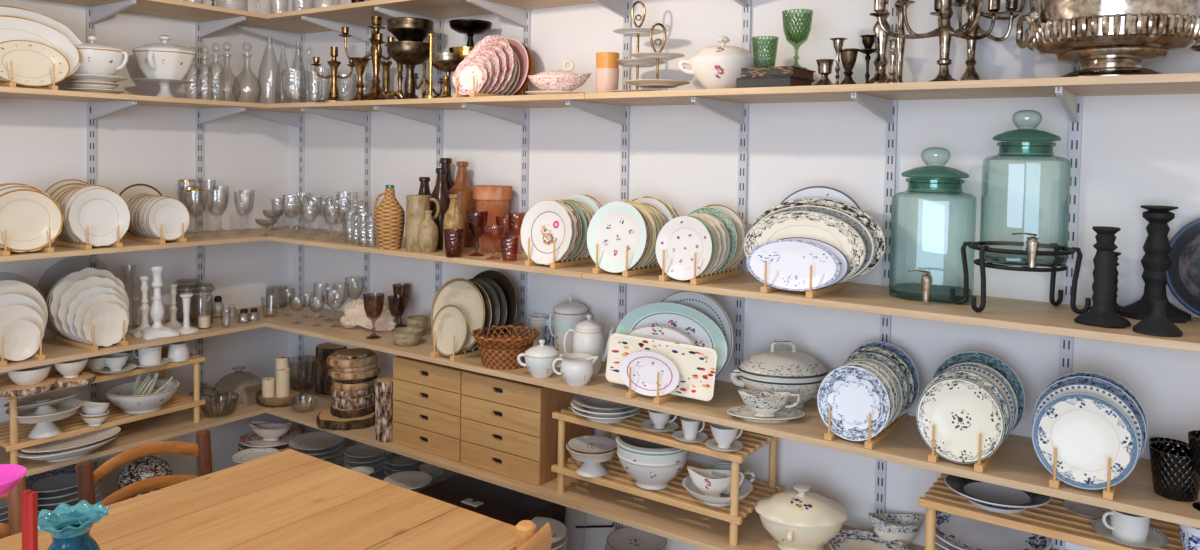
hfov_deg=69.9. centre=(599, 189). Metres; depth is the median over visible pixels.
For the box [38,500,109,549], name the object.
glass vase
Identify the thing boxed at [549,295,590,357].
coffee pot
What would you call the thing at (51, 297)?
plate
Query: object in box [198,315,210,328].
candle
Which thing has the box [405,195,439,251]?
jug
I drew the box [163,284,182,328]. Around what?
candlestick
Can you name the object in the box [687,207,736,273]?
plate
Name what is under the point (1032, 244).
tap
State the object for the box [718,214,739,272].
plate
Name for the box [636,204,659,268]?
plate
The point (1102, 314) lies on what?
candlestick
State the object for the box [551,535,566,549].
plate
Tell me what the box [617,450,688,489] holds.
bowl
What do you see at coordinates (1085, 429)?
plate
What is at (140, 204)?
plate
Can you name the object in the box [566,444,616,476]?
dish
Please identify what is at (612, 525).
power cable
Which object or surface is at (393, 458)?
plate
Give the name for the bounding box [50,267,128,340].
plate
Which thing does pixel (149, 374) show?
knife
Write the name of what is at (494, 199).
flower pot
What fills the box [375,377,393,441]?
log slice
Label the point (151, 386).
knife
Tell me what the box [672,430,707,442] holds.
saucer
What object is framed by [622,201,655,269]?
plate
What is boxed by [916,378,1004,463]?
plate
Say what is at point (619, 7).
shelf bracket
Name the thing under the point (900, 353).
plate
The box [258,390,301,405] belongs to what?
grit
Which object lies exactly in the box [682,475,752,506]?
saucer
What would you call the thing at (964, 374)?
plate
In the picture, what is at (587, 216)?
plate
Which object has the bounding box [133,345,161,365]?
cup
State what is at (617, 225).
plate
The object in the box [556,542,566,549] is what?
plate
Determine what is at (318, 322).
shelf board
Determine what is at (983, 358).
plate
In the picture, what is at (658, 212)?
plate
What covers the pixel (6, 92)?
shelf board
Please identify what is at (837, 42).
candlestick
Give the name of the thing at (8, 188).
plate
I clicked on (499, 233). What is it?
goblet
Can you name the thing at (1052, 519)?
rack
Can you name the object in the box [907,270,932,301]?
tap
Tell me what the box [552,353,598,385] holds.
jug
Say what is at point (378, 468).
plate
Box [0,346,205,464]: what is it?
rack
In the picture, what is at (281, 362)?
candle
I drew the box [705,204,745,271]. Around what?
plate
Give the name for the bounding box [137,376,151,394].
knife
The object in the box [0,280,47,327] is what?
plate
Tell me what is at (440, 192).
bottle
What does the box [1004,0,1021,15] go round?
candle cup
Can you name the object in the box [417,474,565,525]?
case
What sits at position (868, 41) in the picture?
candlestick
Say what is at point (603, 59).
tumbler
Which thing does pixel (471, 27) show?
footed bowl
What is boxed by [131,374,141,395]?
knife
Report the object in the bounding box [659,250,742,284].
plate rack
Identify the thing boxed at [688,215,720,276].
plate
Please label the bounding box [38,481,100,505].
plate
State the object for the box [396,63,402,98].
candlestick
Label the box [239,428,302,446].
plate
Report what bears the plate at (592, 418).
on the rack at (675, 494)
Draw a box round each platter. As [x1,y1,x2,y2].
[525,91,584,94]
[727,406,804,422]
[925,510,1052,549]
[935,535,959,549]
[935,544,945,549]
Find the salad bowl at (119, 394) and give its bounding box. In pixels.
[105,378,179,413]
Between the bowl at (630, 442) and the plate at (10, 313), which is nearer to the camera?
the bowl at (630, 442)
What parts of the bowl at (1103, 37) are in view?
ring handle, handle mount, ring handle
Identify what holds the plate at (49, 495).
on the plate at (41, 502)
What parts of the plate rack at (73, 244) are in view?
rail, rail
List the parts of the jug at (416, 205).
handle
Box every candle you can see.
[262,378,274,397]
[275,356,288,393]
[276,368,289,397]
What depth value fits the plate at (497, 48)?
2.64 m
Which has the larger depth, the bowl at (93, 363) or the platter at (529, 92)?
the bowl at (93, 363)
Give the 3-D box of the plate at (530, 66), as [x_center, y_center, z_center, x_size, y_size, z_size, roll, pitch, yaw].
[-0.286,-0.385,2.763,0.188,0.187,0.033,3,3,35]
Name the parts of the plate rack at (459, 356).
rail, rail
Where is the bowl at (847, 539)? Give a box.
[828,530,908,549]
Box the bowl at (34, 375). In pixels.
[8,364,51,384]
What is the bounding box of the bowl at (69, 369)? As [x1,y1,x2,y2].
[54,358,87,377]
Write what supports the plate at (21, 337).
in the plate rack at (39, 356)
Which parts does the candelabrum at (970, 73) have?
arm, arm, stem, arm, arm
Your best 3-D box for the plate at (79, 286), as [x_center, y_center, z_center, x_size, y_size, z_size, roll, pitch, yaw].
[-1.636,0.388,2.776,0.040,0.215,0.216,3,3,35]
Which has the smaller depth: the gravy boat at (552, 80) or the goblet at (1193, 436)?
the goblet at (1193, 436)
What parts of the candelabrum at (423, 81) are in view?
arm, stem, arm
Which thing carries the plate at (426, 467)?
on the plate at (433, 474)
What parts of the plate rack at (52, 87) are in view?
rail, rail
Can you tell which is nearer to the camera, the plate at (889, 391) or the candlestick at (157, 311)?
the plate at (889, 391)
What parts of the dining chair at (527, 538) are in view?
leg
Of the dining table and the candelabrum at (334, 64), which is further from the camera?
the candelabrum at (334, 64)
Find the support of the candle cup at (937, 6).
on the candelabrum at (970, 73)
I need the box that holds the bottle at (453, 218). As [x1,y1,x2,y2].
[443,194,463,253]
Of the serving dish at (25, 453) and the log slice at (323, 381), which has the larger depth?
the log slice at (323, 381)
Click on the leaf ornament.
(387, 94)
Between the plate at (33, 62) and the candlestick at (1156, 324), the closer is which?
the candlestick at (1156, 324)
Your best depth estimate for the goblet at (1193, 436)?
1.59 m
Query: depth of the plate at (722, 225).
2.23 m
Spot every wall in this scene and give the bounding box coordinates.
[0,0,289,500]
[289,0,1199,549]
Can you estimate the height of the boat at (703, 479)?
0.079 m
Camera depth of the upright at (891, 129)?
2.16 m
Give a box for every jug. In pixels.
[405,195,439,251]
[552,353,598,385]
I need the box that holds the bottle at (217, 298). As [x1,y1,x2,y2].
[211,296,224,315]
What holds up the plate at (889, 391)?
in the plate rack at (829, 435)
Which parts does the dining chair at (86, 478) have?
leg, rail, rail, leg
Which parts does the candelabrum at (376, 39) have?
arm, stem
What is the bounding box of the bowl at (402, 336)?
[391,327,422,345]
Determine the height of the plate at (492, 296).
0.223 m
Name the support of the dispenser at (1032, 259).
on the stand at (981, 262)
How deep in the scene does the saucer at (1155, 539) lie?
1.68 m
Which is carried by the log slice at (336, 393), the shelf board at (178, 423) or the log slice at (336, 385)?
the log slice at (336, 385)
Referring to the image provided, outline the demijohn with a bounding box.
[374,185,404,249]
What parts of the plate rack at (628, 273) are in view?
rail, rail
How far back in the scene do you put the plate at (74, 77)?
2.73 m
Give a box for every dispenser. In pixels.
[889,147,976,303]
[979,110,1070,266]
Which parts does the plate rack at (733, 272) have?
rail, rail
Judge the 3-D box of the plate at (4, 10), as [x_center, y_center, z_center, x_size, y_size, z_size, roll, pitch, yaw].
[-1.751,-0.430,2.566,0.062,0.237,0.419,3,3,35]
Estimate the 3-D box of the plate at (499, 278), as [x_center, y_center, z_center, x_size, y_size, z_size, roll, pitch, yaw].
[-0.363,0.387,2.824,0.244,0.240,0.058,3,3,37]
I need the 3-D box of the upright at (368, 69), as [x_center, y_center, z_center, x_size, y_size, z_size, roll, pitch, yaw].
[-0.892,-0.003,3.298,0.025,2.600,0.010,3,3,35]
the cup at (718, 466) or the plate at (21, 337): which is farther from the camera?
the plate at (21, 337)
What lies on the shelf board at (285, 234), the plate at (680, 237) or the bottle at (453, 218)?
the bottle at (453, 218)
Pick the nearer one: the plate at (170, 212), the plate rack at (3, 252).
the plate rack at (3, 252)
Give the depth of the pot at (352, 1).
2.99 m
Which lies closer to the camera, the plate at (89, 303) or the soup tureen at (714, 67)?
the soup tureen at (714, 67)
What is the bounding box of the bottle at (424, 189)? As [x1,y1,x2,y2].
[418,177,430,194]
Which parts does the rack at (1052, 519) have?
leg, rail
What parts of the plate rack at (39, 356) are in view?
rail, rail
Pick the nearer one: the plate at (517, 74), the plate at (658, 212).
the plate at (658, 212)
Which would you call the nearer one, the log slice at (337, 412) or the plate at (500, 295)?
the plate at (500, 295)
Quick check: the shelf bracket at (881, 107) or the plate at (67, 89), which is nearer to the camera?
the shelf bracket at (881, 107)
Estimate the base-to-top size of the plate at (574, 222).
0.183 m
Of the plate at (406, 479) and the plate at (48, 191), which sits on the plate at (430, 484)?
the plate at (406, 479)
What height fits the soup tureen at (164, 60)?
0.159 m
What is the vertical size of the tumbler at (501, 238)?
0.068 m
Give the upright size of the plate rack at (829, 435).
0.078 m
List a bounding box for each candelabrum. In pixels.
[311,47,354,101]
[339,16,395,99]
[414,63,443,97]
[869,0,1004,81]
[929,0,1024,80]
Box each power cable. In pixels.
[575,522,613,527]
[583,513,586,549]
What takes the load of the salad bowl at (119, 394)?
on the rack at (13, 434)
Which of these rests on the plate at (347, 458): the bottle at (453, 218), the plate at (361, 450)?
the plate at (361, 450)
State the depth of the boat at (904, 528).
2.09 m
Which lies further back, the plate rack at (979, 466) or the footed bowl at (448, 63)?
the footed bowl at (448, 63)
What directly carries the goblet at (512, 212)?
on the shelf board at (285, 234)
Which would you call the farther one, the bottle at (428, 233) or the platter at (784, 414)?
the bottle at (428, 233)
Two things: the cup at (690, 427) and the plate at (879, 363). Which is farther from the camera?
the cup at (690, 427)
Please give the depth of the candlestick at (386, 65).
3.09 m
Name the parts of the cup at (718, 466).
handle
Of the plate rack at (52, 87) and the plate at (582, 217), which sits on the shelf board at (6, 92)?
the plate rack at (52, 87)
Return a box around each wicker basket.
[471,325,539,348]
[477,343,533,369]
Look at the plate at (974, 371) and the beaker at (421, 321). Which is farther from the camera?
the beaker at (421, 321)
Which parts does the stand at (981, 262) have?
leg, leg, leg, leg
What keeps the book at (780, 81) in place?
on the shelf board at (1177, 83)
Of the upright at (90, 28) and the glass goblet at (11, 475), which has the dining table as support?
the glass goblet at (11, 475)
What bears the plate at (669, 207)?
in the plate rack at (628, 273)
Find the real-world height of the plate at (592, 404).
0.027 m
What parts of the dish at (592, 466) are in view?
dish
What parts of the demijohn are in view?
handle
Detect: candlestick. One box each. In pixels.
[127,275,151,336]
[140,265,178,339]
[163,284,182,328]
[176,293,198,333]
[349,57,370,100]
[380,61,391,90]
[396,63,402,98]
[423,33,437,97]
[440,76,450,97]
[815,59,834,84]
[830,38,847,84]
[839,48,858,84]
[858,35,878,83]
[869,0,890,83]
[884,39,899,82]
[894,0,908,82]
[1074,226,1130,328]
[1090,252,1122,313]
[1119,205,1190,322]
[1132,299,1182,336]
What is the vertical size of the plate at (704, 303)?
0.260 m
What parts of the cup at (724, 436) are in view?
handle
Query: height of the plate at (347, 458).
0.014 m
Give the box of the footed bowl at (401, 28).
[387,17,433,41]
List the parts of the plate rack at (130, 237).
rail, rail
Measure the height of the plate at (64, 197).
0.186 m
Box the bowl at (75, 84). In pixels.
[68,81,118,89]
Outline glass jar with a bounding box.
[176,282,199,297]
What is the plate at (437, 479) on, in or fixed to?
on the plate
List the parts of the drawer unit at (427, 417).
drawer, drawer, drawer, drawer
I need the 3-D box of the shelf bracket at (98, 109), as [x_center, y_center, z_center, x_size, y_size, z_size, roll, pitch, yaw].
[-1.616,-0.262,2.849,0.288,0.058,0.012,3,3,35]
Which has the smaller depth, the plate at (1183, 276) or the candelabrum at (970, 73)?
the plate at (1183, 276)
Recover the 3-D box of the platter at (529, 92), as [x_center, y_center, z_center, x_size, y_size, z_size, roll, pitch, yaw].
[-0.129,-0.277,2.518,0.182,0.015,0.109,1,2,2]
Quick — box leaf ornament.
[379,91,401,99]
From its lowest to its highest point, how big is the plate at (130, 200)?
0.150 m
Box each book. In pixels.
[736,76,813,87]
[741,66,815,80]
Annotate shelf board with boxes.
[0,86,266,108]
[0,231,265,261]
[0,312,265,372]
[0,394,265,476]
[43,0,266,21]
[218,226,598,277]
[218,302,606,393]
[218,378,607,509]
[230,0,595,33]
[246,93,645,112]
[578,488,924,549]
[580,379,1199,528]
[582,270,1199,351]
[585,73,1199,105]
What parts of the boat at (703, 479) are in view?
handle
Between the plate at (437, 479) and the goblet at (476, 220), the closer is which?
the goblet at (476, 220)
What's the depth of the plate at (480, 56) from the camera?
2.61 m
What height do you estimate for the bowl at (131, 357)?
0.045 m
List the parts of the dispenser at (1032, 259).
lid, lid knob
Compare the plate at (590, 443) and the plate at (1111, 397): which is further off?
the plate at (590, 443)
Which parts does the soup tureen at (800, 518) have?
handle, lid, knob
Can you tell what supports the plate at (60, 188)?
in the plate rack at (73, 244)
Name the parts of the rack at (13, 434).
leg, rail, rail, rail, leg, leg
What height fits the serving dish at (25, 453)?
0.020 m
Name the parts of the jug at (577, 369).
handle, spout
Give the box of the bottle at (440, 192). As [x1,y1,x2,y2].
[430,168,449,248]
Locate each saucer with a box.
[95,363,136,373]
[129,357,170,367]
[641,420,678,431]
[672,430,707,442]
[682,475,752,506]
[705,439,742,451]
[1062,500,1109,518]
[1091,518,1168,547]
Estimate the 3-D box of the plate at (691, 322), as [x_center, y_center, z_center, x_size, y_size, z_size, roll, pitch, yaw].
[0.190,0.422,2.344,0.352,0.223,0.052,3,3,35]
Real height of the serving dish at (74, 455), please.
0.042 m
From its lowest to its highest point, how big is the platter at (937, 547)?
0.028 m
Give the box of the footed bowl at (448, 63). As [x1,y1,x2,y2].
[432,53,461,96]
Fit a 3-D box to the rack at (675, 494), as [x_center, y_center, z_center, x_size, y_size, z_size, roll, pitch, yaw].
[0.176,0.754,2.377,0.589,0.228,0.257,3,3,35]
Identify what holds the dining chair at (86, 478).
on the floor
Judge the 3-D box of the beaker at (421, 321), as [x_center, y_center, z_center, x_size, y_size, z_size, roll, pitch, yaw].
[-0.636,0.476,2.996,0.073,0.063,0.073,1,2,0]
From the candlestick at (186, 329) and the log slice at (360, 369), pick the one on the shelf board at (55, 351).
the candlestick at (186, 329)
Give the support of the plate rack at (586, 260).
on the shelf board at (285, 234)
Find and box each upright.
[86,6,97,466]
[195,0,203,475]
[298,0,304,433]
[364,0,371,348]
[435,18,443,295]
[519,9,530,336]
[614,0,631,530]
[733,0,751,465]
[874,0,897,531]
[1052,64,1082,549]
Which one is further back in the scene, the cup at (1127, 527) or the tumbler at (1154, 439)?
the tumbler at (1154, 439)
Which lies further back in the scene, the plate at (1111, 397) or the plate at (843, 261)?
the plate at (843, 261)
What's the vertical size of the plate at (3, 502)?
0.019 m
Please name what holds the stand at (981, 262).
on the shelf board at (998, 312)
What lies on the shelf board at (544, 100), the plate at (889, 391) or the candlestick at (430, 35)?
the candlestick at (430, 35)
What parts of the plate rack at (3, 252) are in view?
rail, rail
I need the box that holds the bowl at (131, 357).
[119,349,137,362]
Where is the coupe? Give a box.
[482,225,505,258]
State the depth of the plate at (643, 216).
2.28 m
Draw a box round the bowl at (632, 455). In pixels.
[616,435,688,464]
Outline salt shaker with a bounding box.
[240,309,247,312]
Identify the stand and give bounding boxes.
[3,390,80,414]
[5,398,82,438]
[133,78,195,97]
[613,1,665,91]
[624,23,689,87]
[950,241,1090,313]
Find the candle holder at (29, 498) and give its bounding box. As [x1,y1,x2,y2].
[21,490,37,549]
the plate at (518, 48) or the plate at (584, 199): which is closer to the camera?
the plate at (584, 199)
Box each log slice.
[0,377,57,396]
[51,371,95,387]
[315,342,346,394]
[316,409,374,429]
[327,352,376,368]
[329,366,379,379]
[330,403,374,417]
[331,385,373,398]
[332,362,377,372]
[332,378,373,391]
[333,392,374,409]
[334,348,372,358]
[336,375,377,383]
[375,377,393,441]
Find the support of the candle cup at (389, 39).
on the candelabrum at (376, 39)
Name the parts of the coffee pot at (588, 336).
handle, lid, spout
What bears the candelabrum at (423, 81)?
on the shelf board at (544, 100)
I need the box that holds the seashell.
[340,299,396,330]
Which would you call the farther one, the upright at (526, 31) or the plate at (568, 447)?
the upright at (526, 31)
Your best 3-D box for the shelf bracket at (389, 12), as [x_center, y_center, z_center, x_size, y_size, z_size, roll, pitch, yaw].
[-0.652,-0.572,2.930,0.012,0.058,0.288,3,3,35]
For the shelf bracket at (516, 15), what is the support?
attached to the upright at (526, 31)
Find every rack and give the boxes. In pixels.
[0,60,57,89]
[0,227,53,255]
[0,332,44,366]
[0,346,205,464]
[51,224,121,249]
[56,320,127,350]
[123,223,186,243]
[431,332,479,360]
[452,77,522,96]
[525,238,593,268]
[551,406,781,545]
[592,244,661,276]
[625,367,677,404]
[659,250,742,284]
[760,261,846,297]
[824,405,906,448]
[918,473,1183,549]
[928,425,1004,472]
[1049,447,1116,499]
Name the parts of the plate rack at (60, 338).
rail, rail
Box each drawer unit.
[393,355,464,461]
[461,370,592,485]
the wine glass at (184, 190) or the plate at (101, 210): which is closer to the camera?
the plate at (101, 210)
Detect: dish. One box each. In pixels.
[17,434,116,457]
[18,435,114,461]
[20,426,120,452]
[73,35,127,75]
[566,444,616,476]
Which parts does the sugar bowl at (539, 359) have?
handle, lid, knob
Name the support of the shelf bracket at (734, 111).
attached to the upright at (746, 11)
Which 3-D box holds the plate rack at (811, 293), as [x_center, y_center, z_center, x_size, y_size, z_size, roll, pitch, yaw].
[0.500,0.207,2.093,0.129,0.075,0.230,3,3,35]
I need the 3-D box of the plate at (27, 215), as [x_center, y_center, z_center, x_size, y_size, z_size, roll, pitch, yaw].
[-1.698,0.091,2.534,0.038,0.185,0.210,3,3,35]
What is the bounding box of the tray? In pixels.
[605,333,716,400]
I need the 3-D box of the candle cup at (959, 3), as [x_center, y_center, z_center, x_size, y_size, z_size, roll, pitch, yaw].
[0.848,-0.448,2.021,0.044,0.040,0.044,1,2,0]
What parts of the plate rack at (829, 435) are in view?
rail, rail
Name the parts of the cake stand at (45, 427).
dish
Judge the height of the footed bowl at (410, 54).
0.189 m
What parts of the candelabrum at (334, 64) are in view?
arm, arm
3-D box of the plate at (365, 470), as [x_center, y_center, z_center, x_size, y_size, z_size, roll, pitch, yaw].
[-0.819,0.968,2.937,0.089,0.008,0.089,1,2,-6]
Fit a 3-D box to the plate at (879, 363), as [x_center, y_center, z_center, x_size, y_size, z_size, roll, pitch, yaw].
[0.631,0.482,2.028,0.166,0.164,0.034,3,3,35]
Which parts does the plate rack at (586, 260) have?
rail, rail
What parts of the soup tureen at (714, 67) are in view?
handle, lid, knob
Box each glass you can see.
[178,180,194,205]
[180,187,201,199]
[184,190,206,203]
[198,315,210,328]
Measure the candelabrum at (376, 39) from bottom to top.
0.300 m
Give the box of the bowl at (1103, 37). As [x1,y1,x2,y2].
[1016,0,1199,76]
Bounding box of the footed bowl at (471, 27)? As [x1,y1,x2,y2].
[449,19,491,46]
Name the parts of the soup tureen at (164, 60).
handle, lid, knob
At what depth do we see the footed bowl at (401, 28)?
2.78 m
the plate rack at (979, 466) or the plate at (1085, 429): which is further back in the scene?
the plate rack at (979, 466)
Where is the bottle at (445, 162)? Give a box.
[434,158,454,189]
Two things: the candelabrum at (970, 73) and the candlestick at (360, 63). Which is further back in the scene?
the candlestick at (360, 63)
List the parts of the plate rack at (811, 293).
rail, rail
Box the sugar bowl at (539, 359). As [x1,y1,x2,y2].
[517,339,563,377]
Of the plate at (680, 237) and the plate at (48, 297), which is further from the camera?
the plate at (48, 297)
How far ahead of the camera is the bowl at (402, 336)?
2.81 m
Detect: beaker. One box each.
[167,342,189,361]
[407,315,427,335]
[544,316,553,347]
[1179,524,1199,549]
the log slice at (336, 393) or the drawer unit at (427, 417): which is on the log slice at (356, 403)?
the log slice at (336, 393)
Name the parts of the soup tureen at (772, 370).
handle, knob, lid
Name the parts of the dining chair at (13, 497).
rail, rail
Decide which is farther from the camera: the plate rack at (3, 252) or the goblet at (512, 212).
the goblet at (512, 212)
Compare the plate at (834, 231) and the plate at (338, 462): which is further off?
the plate at (338, 462)
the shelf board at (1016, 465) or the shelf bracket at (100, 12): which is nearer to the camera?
the shelf board at (1016, 465)
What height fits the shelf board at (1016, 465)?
0.016 m
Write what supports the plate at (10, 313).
in the plate rack at (39, 356)
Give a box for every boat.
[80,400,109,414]
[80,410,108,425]
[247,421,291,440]
[527,59,590,90]
[687,466,743,496]
[737,388,799,416]
[868,513,923,545]
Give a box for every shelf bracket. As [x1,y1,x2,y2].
[89,0,135,23]
[90,100,136,119]
[198,16,245,37]
[199,107,245,123]
[235,24,301,47]
[239,110,300,126]
[301,16,367,41]
[301,108,367,126]
[374,6,439,34]
[374,106,439,126]
[462,103,525,125]
[467,0,526,27]
[566,100,625,124]
[592,0,627,17]
[691,97,744,124]
[734,0,747,6]
[851,92,893,123]
[1055,87,1077,122]
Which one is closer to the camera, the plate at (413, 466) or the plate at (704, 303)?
the plate at (704, 303)
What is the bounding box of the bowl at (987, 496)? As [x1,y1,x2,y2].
[944,474,1051,512]
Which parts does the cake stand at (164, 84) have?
dish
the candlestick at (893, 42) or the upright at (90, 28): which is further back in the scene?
the upright at (90, 28)
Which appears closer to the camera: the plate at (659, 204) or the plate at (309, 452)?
the plate at (659, 204)
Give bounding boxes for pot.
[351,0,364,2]
[473,185,511,251]
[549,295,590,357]
[563,314,614,374]
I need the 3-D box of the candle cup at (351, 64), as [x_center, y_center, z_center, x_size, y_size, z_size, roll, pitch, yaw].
[-0.862,-0.441,2.985,0.036,0.032,0.036,1,2,0]
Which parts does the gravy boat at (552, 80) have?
lid, ring handle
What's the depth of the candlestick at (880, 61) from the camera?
1.97 m
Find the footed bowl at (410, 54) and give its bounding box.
[386,41,433,98]
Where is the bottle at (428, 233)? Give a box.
[417,210,438,252]
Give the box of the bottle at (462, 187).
[449,161,475,247]
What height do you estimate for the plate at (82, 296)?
0.186 m
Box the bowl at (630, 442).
[617,434,677,451]
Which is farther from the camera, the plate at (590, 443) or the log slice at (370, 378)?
the log slice at (370, 378)
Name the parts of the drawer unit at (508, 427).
drawer, drawer, drawer, drawer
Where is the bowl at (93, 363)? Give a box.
[86,355,110,372]
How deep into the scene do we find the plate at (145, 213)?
2.86 m
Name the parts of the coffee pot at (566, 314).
handle, lid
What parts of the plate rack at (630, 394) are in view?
rail, rail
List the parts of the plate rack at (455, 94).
rail, rail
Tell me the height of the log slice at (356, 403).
0.036 m
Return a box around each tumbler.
[444,229,463,257]
[500,237,518,260]
[595,68,618,92]
[596,52,618,68]
[752,36,778,67]
[1149,437,1188,444]
[1149,441,1199,501]
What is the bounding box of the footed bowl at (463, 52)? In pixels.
[449,47,473,60]
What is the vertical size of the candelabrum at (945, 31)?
0.236 m
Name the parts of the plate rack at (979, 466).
rail, rail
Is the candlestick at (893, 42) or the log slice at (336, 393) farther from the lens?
the log slice at (336, 393)
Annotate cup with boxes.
[99,353,128,370]
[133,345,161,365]
[311,57,321,65]
[339,27,351,37]
[347,57,354,66]
[372,33,385,43]
[385,37,394,45]
[528,314,548,346]
[648,409,676,428]
[681,417,704,439]
[709,463,754,493]
[710,423,742,448]
[869,0,889,16]
[895,0,914,5]
[929,0,940,15]
[952,0,966,6]
[983,0,1004,16]
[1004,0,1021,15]
[1102,509,1149,543]
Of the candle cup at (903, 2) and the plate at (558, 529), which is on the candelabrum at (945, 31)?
the candle cup at (903, 2)
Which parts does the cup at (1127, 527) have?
handle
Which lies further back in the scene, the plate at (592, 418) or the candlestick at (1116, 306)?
the plate at (592, 418)
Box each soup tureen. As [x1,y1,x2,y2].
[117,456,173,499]
[132,35,195,79]
[678,36,766,88]
[730,339,831,408]
[755,483,847,549]
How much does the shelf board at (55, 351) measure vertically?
0.016 m
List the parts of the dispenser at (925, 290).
lid, lid knob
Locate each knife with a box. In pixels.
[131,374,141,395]
[133,373,150,395]
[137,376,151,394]
[141,378,153,394]
[146,373,158,394]
[154,384,165,392]
[159,376,172,391]
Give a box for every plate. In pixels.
[0,5,82,84]
[0,15,81,84]
[0,40,69,86]
[0,183,36,248]
[0,185,44,249]
[0,188,63,251]
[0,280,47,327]
[0,294,44,329]
[0,305,43,358]
[0,320,39,360]
[0,498,7,508]
[0,506,7,514]
[0,513,7,520]
[26,464,97,492]
[38,481,98,498]
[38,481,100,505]
[38,487,101,511]
[45,179,89,240]
[46,271,76,337]
[49,183,86,239]
[49,271,77,336]
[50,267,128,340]
[53,185,78,241]
[56,186,81,242]
[58,276,128,341]
[59,186,83,242]
[61,190,83,243]
[62,88,124,93]
[63,185,119,244]
[67,74,127,82]
[67,286,127,342]
[68,188,129,246]
[74,293,128,344]
[83,302,128,346]
[119,184,162,234]
[126,194,150,235]
[128,194,148,235]
[131,195,151,236]
[135,195,157,237]
[139,195,161,237]
[143,196,172,238]
[147,197,189,240]
[231,447,279,462]
[238,442,288,450]
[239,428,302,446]
[288,431,344,449]
[288,441,344,454]
[310,445,345,459]
[323,452,343,462]
[331,457,343,464]
[343,452,385,462]
[343,458,384,467]
[344,443,385,457]
[344,463,384,472]
[351,466,373,474]
[368,469,383,477]
[383,453,419,465]
[383,468,420,474]
[383,471,431,488]
[384,461,424,470]
[409,482,431,491]
[419,463,443,471]
[420,470,443,477]
[430,278,484,352]
[431,305,466,355]
[431,475,444,482]
[452,59,486,94]
[463,52,491,95]
[466,280,491,350]
[467,45,498,93]
[468,278,499,348]
[472,41,505,93]
[474,270,516,334]
[475,35,513,94]
[478,278,506,334]
[496,46,516,94]
[501,52,519,95]
[504,38,528,95]
[514,43,532,94]
[520,200,571,264]
[531,517,566,542]
[549,199,577,262]
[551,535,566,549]
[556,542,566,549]
[560,201,581,261]
[561,200,586,260]
[564,195,598,258]
[565,199,590,259]
[567,435,616,452]
[567,447,616,456]
[570,400,639,416]
[572,394,632,412]
[572,407,640,422]
[575,200,593,259]
[578,194,602,256]
[587,201,646,272]
[605,542,664,549]
[607,527,666,549]
[616,302,726,374]
[619,351,678,395]
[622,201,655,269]
[626,325,695,345]
[628,205,650,269]
[632,196,673,265]
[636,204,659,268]
[639,203,662,267]
[642,203,666,266]
[654,198,676,217]
[655,216,711,279]
[660,290,732,378]
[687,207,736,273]
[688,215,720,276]
[689,216,716,277]
[690,213,726,275]
[701,213,729,274]
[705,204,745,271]
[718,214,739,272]
[729,212,747,269]
[744,211,865,281]
[747,239,839,290]
[752,198,884,282]
[758,205,873,282]
[778,237,848,288]
[780,186,860,209]
[817,366,889,440]
[838,363,893,430]
[839,360,898,427]
[843,352,908,422]
[846,341,918,413]
[847,347,913,417]
[851,358,902,421]
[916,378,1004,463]
[919,370,1009,448]
[932,351,1024,433]
[940,365,1014,435]
[944,362,1017,430]
[950,369,1011,432]
[1032,376,1146,455]
[1032,384,1142,465]
[1032,393,1138,489]
[1039,372,1147,442]
[1166,218,1199,315]
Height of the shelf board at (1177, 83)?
0.016 m
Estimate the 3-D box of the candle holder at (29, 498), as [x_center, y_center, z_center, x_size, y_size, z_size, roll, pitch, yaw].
[-0.834,0.561,1.257,0.080,0.243,0.080,1,2,0]
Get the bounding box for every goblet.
[0,464,27,496]
[363,293,384,338]
[388,296,406,331]
[393,283,409,326]
[466,211,487,256]
[495,215,514,252]
[509,212,524,253]
[782,9,812,68]
[1188,430,1199,510]
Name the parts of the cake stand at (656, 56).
rod, handle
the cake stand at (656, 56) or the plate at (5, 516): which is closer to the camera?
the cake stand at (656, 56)
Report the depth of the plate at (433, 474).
2.98 m
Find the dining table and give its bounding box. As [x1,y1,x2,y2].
[0,449,515,549]
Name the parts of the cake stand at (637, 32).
rod, handle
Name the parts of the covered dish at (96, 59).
knob, lid, handle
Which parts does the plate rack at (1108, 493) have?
rail, rail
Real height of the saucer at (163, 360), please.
0.013 m
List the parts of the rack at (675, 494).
leg, leg, rail, rail, rail, leg, leg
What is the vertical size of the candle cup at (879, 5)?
0.040 m
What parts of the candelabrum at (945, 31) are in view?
arm, arm, stem, arm, arm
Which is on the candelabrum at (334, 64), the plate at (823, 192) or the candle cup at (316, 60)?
the candle cup at (316, 60)
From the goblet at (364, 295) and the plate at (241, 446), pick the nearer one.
the goblet at (364, 295)
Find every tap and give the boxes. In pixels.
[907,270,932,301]
[1012,233,1038,266]
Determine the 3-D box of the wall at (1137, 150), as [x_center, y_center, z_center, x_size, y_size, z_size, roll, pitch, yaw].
[0.572,0.036,2.342,4.700,2.750,0.100,3,3,35]
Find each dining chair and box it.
[0,465,25,537]
[76,430,212,505]
[515,520,551,549]
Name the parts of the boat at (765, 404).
handle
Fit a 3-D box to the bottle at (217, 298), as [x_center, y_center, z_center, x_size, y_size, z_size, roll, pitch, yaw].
[-1.445,0.443,3.248,0.045,0.080,0.045,1,2,0]
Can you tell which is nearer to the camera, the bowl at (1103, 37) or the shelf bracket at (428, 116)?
the bowl at (1103, 37)
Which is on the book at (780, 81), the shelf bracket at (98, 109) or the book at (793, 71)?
the book at (793, 71)
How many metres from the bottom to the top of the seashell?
0.107 m
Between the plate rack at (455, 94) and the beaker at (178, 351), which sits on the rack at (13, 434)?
the beaker at (178, 351)

